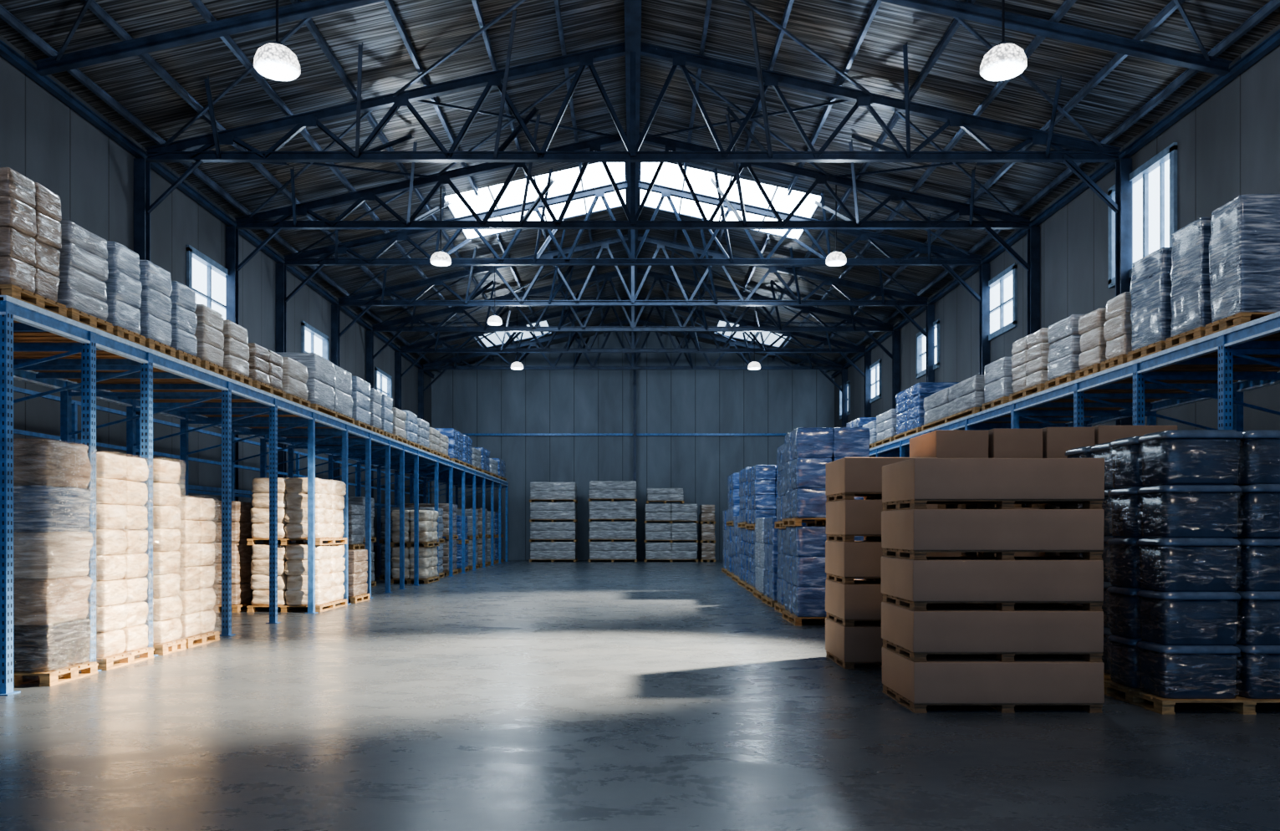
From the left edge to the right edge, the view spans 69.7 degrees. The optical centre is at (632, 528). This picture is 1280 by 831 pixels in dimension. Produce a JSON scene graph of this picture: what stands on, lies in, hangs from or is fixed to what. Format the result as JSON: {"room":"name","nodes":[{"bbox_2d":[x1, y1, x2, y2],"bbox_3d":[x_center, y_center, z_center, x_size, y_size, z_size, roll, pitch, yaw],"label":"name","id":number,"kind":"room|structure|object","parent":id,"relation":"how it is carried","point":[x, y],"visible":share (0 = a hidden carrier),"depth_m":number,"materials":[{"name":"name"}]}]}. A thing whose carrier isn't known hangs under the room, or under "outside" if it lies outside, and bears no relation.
{"room":"warehouse","nodes":[
{"label":"warehouse","id":0,"kind":"room"},
{"bbox_2d":[0,35,431,569],"bbox_3d":[-10.925,-3.387,22.150,0.250,10.174,54.300,0,0,0],"label":"wall","id":1,"kind":"structure","parent":0,"point":[43,140],"depth_m":20.89,"materials":[{"name":"metal"}]},
{"bbox_2d":[186,244,228,319],"bbox_3d":[-10.835,-5.890,23.600,0.210,1.940,2.720,0,0,0],"label":"window","id":2,"kind":"structure","parent":1,"relation":"in","point":[205,276],"depth_m":23.48,"materials":[{"name":"white"}]},
{"bbox_2d":[300,321,328,360],"bbox_3d":[-10.835,-5.840,31.200,0.210,1.840,2.520,0,0,0],"label":"window","id":3,"kind":"structure","parent":1,"relation":"in","point":[313,340],"depth_m":31.17,"materials":[{"name":"white"}]},
{"bbox_2d":[374,367,392,397],"bbox_3d":[-10.835,-5.940,39.700,0.210,1.640,2.520,0,0,0],"label":"window","id":4,"kind":"structure","parent":1,"relation":"in","point":[383,381],"depth_m":40.08,"materials":[{"name":"white"}]},
{"bbox_2d":[290,504,365,549],"bbox_3d":[-7.800,0.547,23.550,1.620,2.306,1.120,0,0,0],"label":"load","id":5,"kind":"object","parent":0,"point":[355,528],"visible":0.19,"depth_m":23.29,"materials":[{"name":"grey plastic"}]},
{"bbox_2d":[431,331,834,560],"bbox_3d":[0.000,-4.550,49.425,22.100,12.500,0.250,0,0,0],"label":"wall","id":6,"kind":"structure","parent":0,"point":[464,401],"depth_m":49.30,"materials":[{"name":"metal"}]},
{"bbox_2d":[462,433,787,435],"bbox_3d":[0.000,-5.020,49.239,21.600,0.120,0.118,0,0,0],"label":"trim","id":7,"kind":"structure","parent":6,"relation":"attached to","point":[465,434],"depth_m":49.18,"materials":[{"name":"blue paint"}]},
{"bbox_2d":[0,28,1279,378],"bbox_3d":[0.000,-8.120,22.150,21.500,0.160,54.300,0,0,0],"label":"beam","id":8,"kind":"structure","parent":6,"relation":"attached to","point":[1272,41],"depth_m":19.94,"materials":[{"name":"metal"}]},
{"bbox_2d":[0,560,1279,830],"bbox_3d":[0.000,1.800,22.300,22.200,0.200,54.600,0,0,0],"label":"floor","id":9,"kind":"structure","parent":0,"point":[512,695],"depth_m":7.53,"materials":[{"name":"concrete"}]},
{"bbox_2d":[13,438,98,686],"bbox_3d":[-6.716,0.353,10.341,0.957,2.694,0.963,0,0,0],"label":"load","id":10,"kind":"object","parent":9,"relation":"on","point":[53,543],"visible":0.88,"depth_m":9.99,"materials":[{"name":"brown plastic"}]},
{"bbox_2d":[96,452,154,670],"bbox_3d":[-6.801,0.375,11.539,1.089,2.650,1.176,0,0,0],"label":"load","id":11,"kind":"object","parent":9,"relation":"on","point":[121,632],"visible":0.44,"depth_m":11.39,"materials":[{"name":"beige plastic"}]},
{"bbox_2d":[133,158,150,414],"bbox_3d":[-10.670,-3.150,20.000,0.240,9.700,0.240,0,0,0],"label":"wall column","id":12,"kind":"structure","parent":9,"relation":"on","point":[141,168],"depth_m":19.88,"materials":[{"name":"metal"}]},
{"bbox_2d":[113,458,186,655],"bbox_3d":[-6.797,0.367,12.636,1.093,2.666,0.716,0,0,0],"label":"load","id":13,"kind":"object","parent":9,"relation":"on","point":[167,630],"visible":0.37,"depth_m":12.51,"materials":[{"name":"beige plastic"}]},
{"bbox_2d":[152,496,219,648],"bbox_3d":[-6.799,0.606,13.511,1.094,2.188,1.072,0,0,0],"label":"load","id":14,"kind":"object","parent":9,"relation":"on","point":[196,573],"visible":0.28,"depth_m":13.37,"materials":[{"name":"white plastic"}]},
{"bbox_2d":[196,500,263,612],"bbox_3d":[-8.450,0.572,19.450,0.920,2.255,1.720,0,0,0],"label":"load","id":15,"kind":"object","parent":9,"relation":"on","point":[242,592],"visible":0.37,"depth_m":18.71,"materials":[{"name":"beige plastic"}]},
{"bbox_2d":[225,226,239,501],"bbox_3d":[-10.670,-3.150,24.500,0.240,9.700,0.240,0,0,0],"label":"wall column","id":16,"kind":"structure","parent":9,"relation":"on","point":[232,233],"depth_m":24.38,"materials":[{"name":"metal"}]},
{"bbox_2d":[0,295,509,695],"bbox_3d":[-7.725,-0.340,28.220,2.750,4.080,37.760,0,0,0],"label":"rack","id":17,"kind":"object","parent":9,"relation":"on","point":[39,346],"visible":0.91,"depth_m":14.61,"materials":[{"name":"metal"}]},
{"bbox_2d":[0,167,67,317],"bbox_3d":[-6.995,-3.074,9.960,1.170,1.388,0.940,0,0,0],"label":"load","id":18,"kind":"object","parent":17,"relation":"on","point":[31,213],"visible":0.98,"depth_m":9.83,"materials":[{"name":"brown plastic"}]},
{"bbox_2d":[45,219,113,335],"bbox_3d":[-6.995,-2.967,10.935,1.170,1.174,0.850,0,0,0],"label":"load","id":19,"kind":"object","parent":17,"relation":"on","point":[84,272],"visible":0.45,"depth_m":10.82,"materials":[{"name":"grey plastic"}]},
{"bbox_2d":[96,240,146,346],"bbox_3d":[-6.995,-2.993,11.775,1.170,1.226,0.670,0,0,0],"label":"load","id":20,"kind":"object","parent":17,"relation":"on","point":[124,288],"visible":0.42,"depth_m":11.67,"materials":[{"name":"grey plastic"}]},
{"bbox_2d":[138,260,176,357],"bbox_3d":[-6.995,-2.983,12.550,1.170,1.207,0.720,0,0,0],"label":"load","id":21,"kind":"object","parent":17,"relation":"on","point":[155,306],"visible":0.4,"depth_m":12.44,"materials":[{"name":"grey plastic"}]},
{"bbox_2d":[168,280,201,367],"bbox_3d":[-6.995,-2.953,13.325,1.170,1.147,0.670,0,0,0],"label":"load","id":22,"kind":"object","parent":17,"relation":"on","point":[183,321],"visible":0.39,"depth_m":13.23,"materials":[{"name":"grey plastic"}]},
{"bbox_2d":[193,303,228,377],"bbox_3d":[-6.995,-2.884,14.175,1.170,1.007,0.770,0,0,0],"label":"load","id":23,"kind":"object","parent":17,"relation":"on","point":[210,338],"visible":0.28,"depth_m":14.03,"materials":[{"name":"beige plastic"}]},
{"bbox_2d":[13,386,429,541],"bbox_3d":[-10.210,-0.318,28.750,0.080,4.035,34.700,0,0,0],"label":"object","id":24,"kind":"object","parent":17,"relation":"attached to","point":[74,403],"visible":0.16,"depth_m":19.91,"materials":[{"name":"blue paint"}]},
{"bbox_2d":[221,319,252,386],"bbox_3d":[-6.995,-2.868,15.100,1.170,0.976,0.820,0,0,0],"label":"load","id":25,"kind":"object","parent":17,"relation":"on","point":[236,349],"visible":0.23,"depth_m":14.97,"materials":[{"name":"beige plastic"}]},
{"bbox_2d":[246,342,285,398],"bbox_3d":[-6.995,-2.783,16.350,1.170,0.805,1.320,0,0,0],"label":"load","id":26,"kind":"object","parent":17,"relation":"on","point":[265,369],"visible":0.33,"depth_m":16.19,"materials":[{"name":"beige plastic"}]},
{"bbox_2d":[273,356,311,407],"bbox_3d":[-6.995,-2.804,17.750,1.170,0.848,1.120,0,0,0],"label":"load","id":27,"kind":"object","parent":17,"relation":"on","point":[295,375],"visible":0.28,"depth_m":17.59,"materials":[{"name":"beige plastic"}]},
{"bbox_2d":[275,352,355,424],"bbox_3d":[-6.995,-2.979,19.900,1.170,1.198,2.620,0,0,0],"label":"load","id":28,"kind":"object","parent":17,"relation":"on","point":[328,385],"visible":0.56,"depth_m":19.41,"materials":[{"name":"grey plastic"}]},
{"bbox_2d":[343,376,373,431],"bbox_3d":[-6.995,-2.981,22.100,1.170,1.203,1.220,0,0,0],"label":"load","id":29,"kind":"object","parent":17,"relation":"on","point":[360,395],"visible":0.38,"depth_m":21.87,"materials":[{"name":"grey plastic"}]},
{"bbox_2d":[369,387,384,435],"bbox_3d":[-6.995,-2.943,23.300,1.170,1.125,0.820,0,0,0],"label":"load","id":30,"kind":"object","parent":17,"relation":"on","point":[375,397],"visible":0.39,"depth_m":23.10,"materials":[{"name":"grey plastic"}]},
{"bbox_2d":[379,393,395,439],"bbox_3d":[-6.995,-2.942,24.350,1.170,1.125,0.920,0,0,0],"label":"load","id":31,"kind":"object","parent":17,"relation":"on","point":[386,416],"visible":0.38,"depth_m":24.16,"materials":[{"name":"grey plastic"}]},
{"bbox_2d":[391,407,407,444],"bbox_3d":[-6.995,-2.841,25.600,1.170,0.923,1.220,0,0,0],"label":"load","id":32,"kind":"object","parent":17,"relation":"on","point":[399,416],"visible":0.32,"depth_m":25.43,"materials":[{"name":"grey plastic"}]},
{"bbox_2d":[402,410,419,448],"bbox_3d":[-6.995,-2.893,27.000,1.170,1.027,1.220,0,0,0],"label":"load","id":33,"kind":"object","parent":17,"relation":"on","point":[411,427],"visible":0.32,"depth_m":26.82,"materials":[{"name":"grey plastic"}]},
{"bbox_2d":[434,428,464,465],"bbox_3d":[-6.995,-2.994,34.000,1.170,1.227,2.020,0,0,0],"label":"load","id":34,"kind":"object","parent":17,"relation":"on","point":[455,437],"visible":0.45,"depth_m":33.26,"materials":[{"name":"blue plastic"}]},
{"bbox_2d":[275,263,286,542],"bbox_3d":[-10.670,-3.150,27.900,0.240,9.700,0.240,0,0,0],"label":"wall column","id":35,"kind":"structure","parent":9,"relation":"on","point":[281,270],"depth_m":27.78,"materials":[{"name":"metal"}]},
{"bbox_2d":[246,477,347,611],"bbox_3d":[-7.066,0.324,19.512,1.491,2.752,1.819,0,0,0],"label":"load","id":36,"kind":"object","parent":9,"relation":"on","point":[292,492],"visible":0.84,"depth_m":18.67,"materials":[{"name":"beige plastic"}]},
{"bbox_2d":[331,304,340,480],"bbox_3d":[-10.670,-3.150,33.000,0.240,9.700,0.240,0,0,0],"label":"wall column","id":37,"kind":"structure","parent":9,"relation":"on","point":[335,309],"depth_m":32.88,"materials":[{"name":"metal"}]},
{"bbox_2d":[338,549,370,603],"bbox_3d":[-6.650,1.099,21.425,0.720,1.203,1.170,0,0,0],"label":"load","id":38,"kind":"object","parent":9,"relation":"on","point":[357,558],"visible":0.47,"depth_m":21.17,"materials":[{"name":"beige plastic"}]},
{"bbox_2d":[347,496,376,586],"bbox_3d":[-8.200,0.396,26.600,1.220,2.608,1.220,0,0,0],"label":"load","id":39,"kind":"object","parent":9,"relation":"on","point":[351,500],"visible":0.16,"depth_m":26.86,"materials":[{"name":"beige plastic"}]},
{"bbox_2d":[366,330,373,537],"bbox_3d":[-10.670,-3.150,37.300,0.240,9.700,0.240,0,0,0],"label":"wall column","id":40,"kind":"structure","parent":9,"relation":"on","point":[369,334],"depth_m":37.18,"materials":[{"name":"metal"}]},
{"bbox_2d":[394,351,401,474],"bbox_3d":[-10.670,-3.150,41.800,0.240,9.700,0.240,0,0,0],"label":"wall column","id":41,"kind":"structure","parent":9,"relation":"on","point":[397,354],"depth_m":41.68,"materials":[{"name":"metal"}]},
{"bbox_2d":[379,507,444,579],"bbox_3d":[-7.500,0.496,31.350,1.820,2.407,1.720,0,0,0],"label":"load","id":42,"kind":"object","parent":9,"relation":"on","point":[441,526],"visible":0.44,"depth_m":30.54,"materials":[{"name":"plastic"}]},
{"bbox_2d":[390,509,439,583],"bbox_3d":[-6.871,0.561,29.050,1.182,2.278,1.720,0,0,0],"label":"load","id":43,"kind":"object","parent":9,"relation":"on","point":[428,560],"visible":0.7,"depth_m":28.25,"materials":[{"name":"beige plastic"}]},
{"bbox_2d":[418,368,423,503],"bbox_3d":[-10.670,-3.150,46.300,0.240,9.700,0.240,0,0,0],"label":"wall column","id":44,"kind":"structure","parent":9,"relation":"on","point":[420,371],"depth_m":46.18,"materials":[{"name":"metal"}]},
{"bbox_2d":[404,503,458,576],"bbox_3d":[-7.500,0.397,33.850,1.820,2.606,1.720,0,0,0],"label":"load","id":45,"kind":"object","parent":9,"relation":"on","point":[445,506],"visible":0.34,"depth_m":33.04,"materials":[{"name":"grey plastic"}]},
{"bbox_2d":[442,515,469,572],"bbox_3d":[-7.500,0.598,36.200,1.820,2.204,1.620,0,0,0],"label":"load","id":46,"kind":"object","parent":9,"relation":"on","point":[458,517],"visible":0.3,"depth_m":35.45,"materials":[{"name":"plastic"}]},
{"bbox_2d":[456,509,479,569],"bbox_3d":[-7.500,0.447,38.600,1.820,2.505,1.620,0,0,0],"label":"load","id":47,"kind":"object","parent":9,"relation":"on","point":[468,512],"visible":0.31,"depth_m":37.84,"materials":[{"name":"grey plastic"}]},
{"bbox_2d":[457,507,488,566],"bbox_3d":[-7.500,0.398,41.100,1.820,2.604,1.620,0,0,0],"label":"load","id":48,"kind":"object","parent":9,"relation":"on","point":[480,510],"visible":0.27,"depth_m":40.34,"materials":[{"name":"grey plastic"}]},
{"bbox_2d":[529,481,577,561],"bbox_3d":[-4.075,-0.329,47.450,2.370,4.058,1.720,0,0,0],"label":"load","id":49,"kind":"object","parent":9,"relation":"on","point":[553,511],"visible":1,"depth_m":46.63,"materials":[{"name":"grey plastic"}]},
{"bbox_2d":[588,480,637,561],"bbox_3d":[-1.025,-0.353,47.450,2.470,4.106,1.720,0,0,0],"label":"load","id":50,"kind":"object","parent":9,"relation":"on","point":[613,550],"visible":1,"depth_m":46.63,"materials":[{"name":"grey plastic"}]},
{"bbox_2d":[643,503,698,561],"bbox_3d":[1.950,0.219,47.450,2.720,2.961,1.720,0,0,0],"label":"load","id":51,"kind":"object","parent":9,"relation":"on","point":[670,532],"visible":1,"depth_m":46.63,"materials":[{"name":"white plastic"}]},
{"bbox_2d":[646,488,683,504],"bbox_3d":[1.650,-1.668,47.450,1.920,0.777,1.520,0,0,0],"label":"load","id":52,"kind":"object","parent":51,"relation":"on","point":[664,495],"visible":1,"depth_m":46.73,"materials":[{"name":"white plastic"}]},
{"bbox_2d":[698,504,715,561],"bbox_3d":[3.825,0.247,47.400,0.770,2.906,1.620,0,0,0],"label":"load","id":53,"kind":"object","parent":9,"relation":"on","point":[706,530],"visible":1,"depth_m":46.64,"materials":[{"name":"brown plastic"}]},
{"bbox_2d":[726,473,739,577],"bbox_3d":[4.300,-0.103,32.400,1.820,3.606,2.020,0,0,0],"label":"load","id":54,"kind":"object","parent":9,"relation":"on","point":[733,498],"visible":0.11,"depth_m":31.95,"materials":[{"name":"blue plastic"}]},
{"bbox_2d":[731,515,739,582],"bbox_3d":[4.150,0.647,29.600,1.720,2.106,2.020,0,0,0],"label":"load","id":55,"kind":"object","parent":9,"relation":"on","point":[736,518],"visible":0.16,"depth_m":29.63,"materials":[{"name":"blue plastic"}]},
{"bbox_2d":[737,467,750,588],"bbox_3d":[4.100,-0.028,27.050,1.820,3.457,1.920,0,0,0],"label":"load","id":56,"kind":"object","parent":9,"relation":"on","point":[743,559],"visible":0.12,"depth_m":26.94,"materials":[{"name":"blue plastic"}]},
{"bbox_2d":[752,517,764,600],"bbox_3d":[3.725,0.721,22.500,1.370,1.958,1.620,0,0,0],"label":"load","id":57,"kind":"object","parent":9,"relation":"on","point":[759,526],"visible":0.17,"depth_m":22.35,"materials":[{"name":"blue plastic"}]},
{"bbox_2d":[745,464,778,593],"bbox_3d":[3.975,0.021,24.700,1.670,3.358,1.820,0,0,0],"label":"load","id":58,"kind":"object","parent":9,"relation":"on","point":[762,479],"visible":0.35,"depth_m":23.86,"materials":[{"name":"blue plastic"}]},
{"bbox_2d":[761,516,805,606],"bbox_3d":[3.700,0.721,20.550,1.420,1.958,1.520,0,0,0],"label":"load","id":59,"kind":"object","parent":9,"relation":"on","point":[770,539],"visible":0.2,"depth_m":20.20,"materials":[{"name":"blue plastic"}]},
{"bbox_2d":[774,443,815,613],"bbox_3d":[3.690,-0.004,18.600,1.440,3.408,1.420,0,0,0],"label":"load","id":60,"kind":"object","parent":9,"relation":"on","point":[781,500],"visible":0.12,"depth_m":18.71,"materials":[{"name":"blue plastic"}]},
{"bbox_2d":[781,427,869,625],"bbox_3d":[3.525,-0.043,16.800,1.370,3.487,1.420,0,0,0],"label":"load","id":61,"kind":"object","parent":9,"relation":"on","point":[807,450],"visible":0.65,"depth_m":16.14,"materials":[{"name":"blue plastic"}]},
{"bbox_2d":[864,351,871,417],"bbox_3d":[10.670,-3.150,41.800,0.240,9.700,0.240,0,0,0],"label":"wall column","id":62,"kind":"structure","parent":9,"relation":"on","point":[867,354],"depth_m":41.68,"materials":[{"name":"metal"}]},
{"bbox_2d":[825,457,937,668],"bbox_3d":[3.115,0.419,11.650,1.141,2.562,1.118,0,0,0],"label":"pallet stack","id":63,"kind":"object","parent":9,"relation":"on","point":[853,607],"visible":0.49,"depth_m":11.10,"materials":[{"name":"brown cardboard"}]},
{"bbox_2d":[892,330,899,408],"bbox_3d":[10.670,-3.150,37.300,0.240,9.700,0.240,0,0,0],"label":"wall column","id":64,"kind":"structure","parent":9,"relation":"on","point":[895,334],"depth_m":37.18,"materials":[{"name":"metal"}]},
{"bbox_2d":[925,304,934,382],"bbox_3d":[10.670,-3.150,33.000,0.240,9.700,0.240,0,0,0],"label":"wall column","id":65,"kind":"structure","parent":9,"relation":"on","point":[930,309],"depth_m":32.88,"materials":[{"name":"metal"}]},
{"bbox_2d":[909,430,988,556],"bbox_3d":[4.088,0.239,11.950,0.669,2.922,1.118,0,0,0],"label":"pallet stack","id":66,"kind":"object","parent":9,"relation":"on","point":[939,444],"visible":0.1,"depth_m":11.40,"materials":[{"name":"brown cardboard"}]},
{"bbox_2d":[979,263,989,374],"bbox_3d":[10.670,-3.150,27.900,0.240,9.700,0.240,0,0,0],"label":"wall column","id":67,"kind":"structure","parent":9,"relation":"on","point":[984,270],"depth_m":27.78,"materials":[{"name":"metal"}]},
{"bbox_2d":[880,458,1104,713],"bbox_3d":[3.457,0.524,9.010,1.774,2.352,1.119,0,0,0],"label":"pallet stack","id":68,"kind":"object","parent":9,"relation":"on","point":[1002,632],"visible":1,"depth_m":8.46,"materials":[{"name":"brown cardboard"}]},
{"bbox_2d":[988,428,1042,556],"bbox_3d":[4.771,0.229,11.950,0.635,2.942,1.119,0,0,0],"label":"pallet stack","id":69,"kind":"object","parent":9,"relation":"on","point":[1002,443],"visible":0.05,"depth_m":11.40,"materials":[{"name":"brown cardboard"}]},
{"bbox_2d":[1026,226,1040,336],"bbox_3d":[10.670,-3.150,24.500,0.240,9.700,0.240,0,0,0],"label":"wall column","id":70,"kind":"structure","parent":9,"relation":"on","point":[1033,233],"depth_m":24.38,"materials":[{"name":"metal"}]},
{"bbox_2d":[1025,427,1095,555],"bbox_3d":[5.423,0.219,11.950,0.613,2.962,1.120,0,0,0],"label":"pallet stack","id":71,"kind":"object","parent":9,"relation":"on","point":[1056,441],"visible":0.04,"depth_m":11.39,"materials":[{"name":"brown cardboard"}]},
{"bbox_2d":[868,311,1279,457],"bbox_3d":[8.425,-0.340,21.650,2.750,4.080,24.900,0,0,0],"label":"rack","id":72,"kind":"object","parent":9,"relation":"on","point":[1221,365],"visible":0.26,"depth_m":14.46,"materials":[{"name":"metal"}]},
{"bbox_2d":[874,408,902,447],"bbox_3d":[7.700,-2.844,26.150,1.220,0.928,1.720,0,0,0],"label":"load","id":73,"kind":"object","parent":72,"relation":"on","point":[886,422],"visible":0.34,"depth_m":25.86,"materials":[{"name":"white plastic"}]},
{"bbox_2d":[893,382,959,440],"bbox_3d":[7.700,-3.018,23.950,1.220,1.276,2.120,0,0,0],"label":"load","id":74,"kind":"object","parent":72,"relation":"on","point":[910,410],"visible":0.57,"depth_m":23.38,"materials":[{"name":"blue plastic"}]},
{"bbox_2d":[921,374,990,431],"bbox_3d":[7.700,-2.794,20.850,1.220,0.828,3.520,0,0,0],"label":"load","id":75,"kind":"object","parent":72,"relation":"on","point":[966,398],"visible":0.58,"depth_m":20.36,"materials":[{"name":"white plastic"}]},
{"bbox_2d":[981,356,1022,411],"bbox_3d":[7.700,-2.843,18.150,1.220,0.926,1.120,0,0,0],"label":"load","id":76,"kind":"object","parent":72,"relation":"on","point":[997,374],"visible":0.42,"depth_m":17.96,"materials":[{"name":"white plastic"}]},
{"bbox_2d":[1008,327,1055,402],"bbox_3d":[7.700,-2.943,16.675,1.220,1.126,1.370,0,0,0],"label":"load","id":77,"kind":"object","parent":72,"relation":"on","point":[1030,353],"visible":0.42,"depth_m":16.51,"materials":[{"name":"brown plastic"}]},
{"bbox_2d":[1044,314,1085,390],"bbox_3d":[7.700,-2.933,15.375,1.220,1.105,0.970,0,0,0],"label":"load","id":78,"kind":"object","parent":72,"relation":"on","point":[1063,336],"visible":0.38,"depth_m":15.24,"materials":[{"name":"white plastic"}]},
{"bbox_2d":[1074,307,1106,379],"bbox_3d":[7.700,-2.883,14.400,1.220,1.006,0.720,0,0,0],"label":"load","id":79,"kind":"object","parent":72,"relation":"on","point":[1093,343],"visible":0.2,"depth_m":14.29,"materials":[{"name":"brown plastic"}]},
{"bbox_2d":[1100,291,1141,371],"bbox_3d":[7.700,-2.913,13.635,1.220,1.066,0.650,0,0,0],"label":"load","id":80,"kind":"object","parent":72,"relation":"on","point":[1118,326],"visible":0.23,"depth_m":13.53,"materials":[{"name":"white plastic"}]},
{"bbox_2d":[1126,247,1172,362],"bbox_3d":[7.700,-3.093,12.775,1.220,1.426,0.870,0,0,0],"label":"load","id":81,"kind":"object","parent":72,"relation":"on","point":[1150,283],"visible":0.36,"depth_m":12.65,"materials":[{"name":"grey plastic"}]},
{"bbox_2d":[1164,216,1211,349],"bbox_3d":[7.700,-3.155,11.875,1.220,1.550,0.770,0,0,0],"label":"load","id":82,"kind":"object","parent":72,"relation":"on","point":[1190,272],"visible":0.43,"depth_m":11.78,"materials":[{"name":"grey plastic"}]},
{"bbox_2d":[1204,193,1279,336],"bbox_3d":[7.700,-3.155,11.065,1.220,1.549,0.690,0,0,0],"label":"load","id":83,"kind":"object","parent":72,"relation":"on","point":[1244,245],"visible":0.85,"depth_m":10.78,"materials":[{"name":"grey plastic"}]},
{"bbox_2d":[1064,442,1117,680],"bbox_3d":[5.840,0.385,10.325,1.580,2.630,1.210,0,0,0],"label":"stack","id":84,"kind":"object","parent":9,"relation":"on","point":[1098,451],"visible":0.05,"depth_m":9.92,"materials":[{"name":"blue plastic"}]},
{"bbox_2d":[1058,425,1177,505],"bbox_3d":[6.253,0.209,11.949,1.005,2.982,1.118,0,0,0],"label":"pallet stack","id":85,"kind":"object","parent":9,"relation":"on","point":[1103,434],"visible":0.02,"depth_m":11.39,"materials":[{"name":"brown cardboard"}]},
{"bbox_2d":[1115,158,1132,425],"bbox_3d":[10.670,-3.150,20.000,0.240,9.700,0.240,0,0,0],"label":"wall column","id":86,"kind":"structure","parent":9,"relation":"on","point":[1124,168],"depth_m":19.88,"materials":[{"name":"metal"}]},
{"bbox_2d":[1103,429,1279,714],"bbox_3d":[5.630,0.398,8.960,1.600,2.604,1.140,0,0,0],"label":"stack","id":87,"kind":"object","parent":9,"relation":"on","point":[1194,592],"visible":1,"depth_m":8.46,"materials":[{"name":"blue plastic"}]},
{"bbox_2d":[0,0,1279,371],"bbox_3d":[0.000,-9.579,22.300,22.200,2.442,54.600,0,0,0],"label":"ceiling","id":88,"kind":"structure","parent":0,"point":[434,28],"depth_m":20.05,"materials":[{"name":"metal"}]},
{"bbox_2d":[253,0,300,81],"bbox_3d":[-5.570,-8.348,14.400,0.687,2.414,0.687,0,0,0],"label":"pendant lamp","id":89,"kind":"object","parent":88,"relation":"hanging from","point":[275,61],"visible":1,"depth_m":14.23,"materials":[{"name":"white"}]},
{"bbox_2d":[56,0,1209,363],"bbox_3d":[0.000,-9.373,26.900,20.442,2.183,38.843,0,0,0],"label":"roof bracing","id":90,"kind":"structure","parent":88,"relation":"attached to","point":[88,2],"depth_m":22.31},
{"bbox_2d":[33,0,1232,76],"bbox_3d":[0.000,-9.309,16.300,21.143,2.516,0.150,0,0,0],"label":"rafter","id":91,"kind":"object","parent":88,"relation":"attached to","point":[308,8],"depth_m":16.29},
{"bbox_2d":[145,9,1120,213],"bbox_3d":[0.000,-8.716,20.000,21.210,3.704,4.283,0,0,0],"label":"roof truss","id":92,"kind":"object","parent":88,"relation":"attached to","point":[178,150],"depth_m":19.97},
{"bbox_2d":[234,112,1030,270],"bbox_3d":[0.000,-8.716,24.500,21.210,3.704,4.283,0,0,0],"label":"roof truss","id":93,"kind":"object","parent":88,"relation":"attached to","point":[260,220],"depth_m":24.47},
{"bbox_2d":[283,168,982,302],"bbox_3d":[0.000,-8.716,27.900,21.210,3.704,4.283,0,0,0],"label":"roof truss","id":94,"kind":"object","parent":88,"relation":"attached to","point":[305,258],"depth_m":27.87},
{"bbox_2d":[337,229,928,336],"bbox_3d":[0.000,-8.716,33.000,21.210,3.704,4.283,0,0,0],"label":"roof truss","id":95,"kind":"object","parent":88,"relation":"attached to","point":[355,299],"depth_m":32.98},
{"bbox_2d":[372,265,893,359],"bbox_3d":[0.000,-8.716,37.300,21.210,3.704,4.283,0,0,0],"label":"roof truss","id":96,"kind":"object","parent":88,"relation":"attached to","point":[386,327],"depth_m":37.29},
{"bbox_2d":[400,296,865,377],"bbox_3d":[0.000,-8.716,41.800,21.210,3.704,4.283,0,0,0],"label":"roof truss","id":97,"kind":"object","parent":88,"relation":"attached to","point":[439,341],"depth_m":41.79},
{"bbox_2d":[423,317,842,392],"bbox_3d":[0.000,-8.716,46.300,21.210,3.704,4.283,0,0,0],"label":"roof truss","id":98,"kind":"object","parent":88,"relation":"attached to","point":[428,366],"depth_m":46.29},
{"bbox_2d":[444,162,821,239],"bbox_3d":[0.000,-10.173,28.600,11.040,1.217,4.000,0,0,0],"label":"skylight","id":99,"kind":"object","parent":88,"relation":"attached to","point":[595,175],"visible":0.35,"depth_m":27.95,"materials":[{"name":"white"}]},
{"bbox_2d":[477,320,788,347],"bbox_3d":[0.000,-9.537,45.200,14.840,0.781,2.800,0,0,0],"label":"skylight","id":100,"kind":"object","parent":88,"relation":"attached to","point":[497,338],"visible":0.58,"depth_m":45.41,"materials":[{"name":"white"}]},
{"bbox_2d":[979,0,1027,81],"bbox_3d":[5.800,-8.322,14.400,0.687,2.363,0.687,0,0,0],"label":"pendant lamp","id":101,"kind":"object","parent":88,"relation":"hanging from","point":[1006,60],"visible":1,"depth_m":14.24,"materials":[{"name":"white"}]},
{"bbox_2d":[834,24,1279,506],"bbox_3d":[10.925,-3.387,22.150,0.250,10.174,54.300,0,0,0],"label":"wall","id":102,"kind":"structure","parent":0,"point":[1228,145],"depth_m":21.01,"materials":[{"name":"metal"}]},
{"bbox_2d":[869,358,881,402],"bbox_3d":[10.835,-6.515,41.100,0.210,1.690,2.320,0,0,0],"label":"window","id":103,"kind":"structure","parent":102,"relation":"in","point":[875,368],"depth_m":41.06,"materials":[{"name":"white"}]},
{"bbox_2d":[916,319,939,378],"bbox_3d":[10.835,-6.515,33.600,0.210,1.690,2.520,0,0,0],"label":"window","id":104,"kind":"structure","parent":102,"relation":"in","point":[920,339],"depth_m":34.37,"materials":[{"name":"white"}]},
{"bbox_2d":[988,262,1017,341],"bbox_3d":[10.835,-6.565,27.100,0.210,1.790,2.520,0,0,0],"label":"window","id":105,"kind":"structure","parent":102,"relation":"in","point":[1003,287],"depth_m":26.96,"materials":[{"name":"white"}]},
{"bbox_2d":[1108,142,1177,288],"bbox_3d":[10.835,-6.540,19.500,0.210,2.240,2.520,0,0,0],"label":"window","id":106,"kind":"structure","parent":102,"relation":"in","point":[1155,182],"depth_m":19.33,"materials":[{"name":"white"}]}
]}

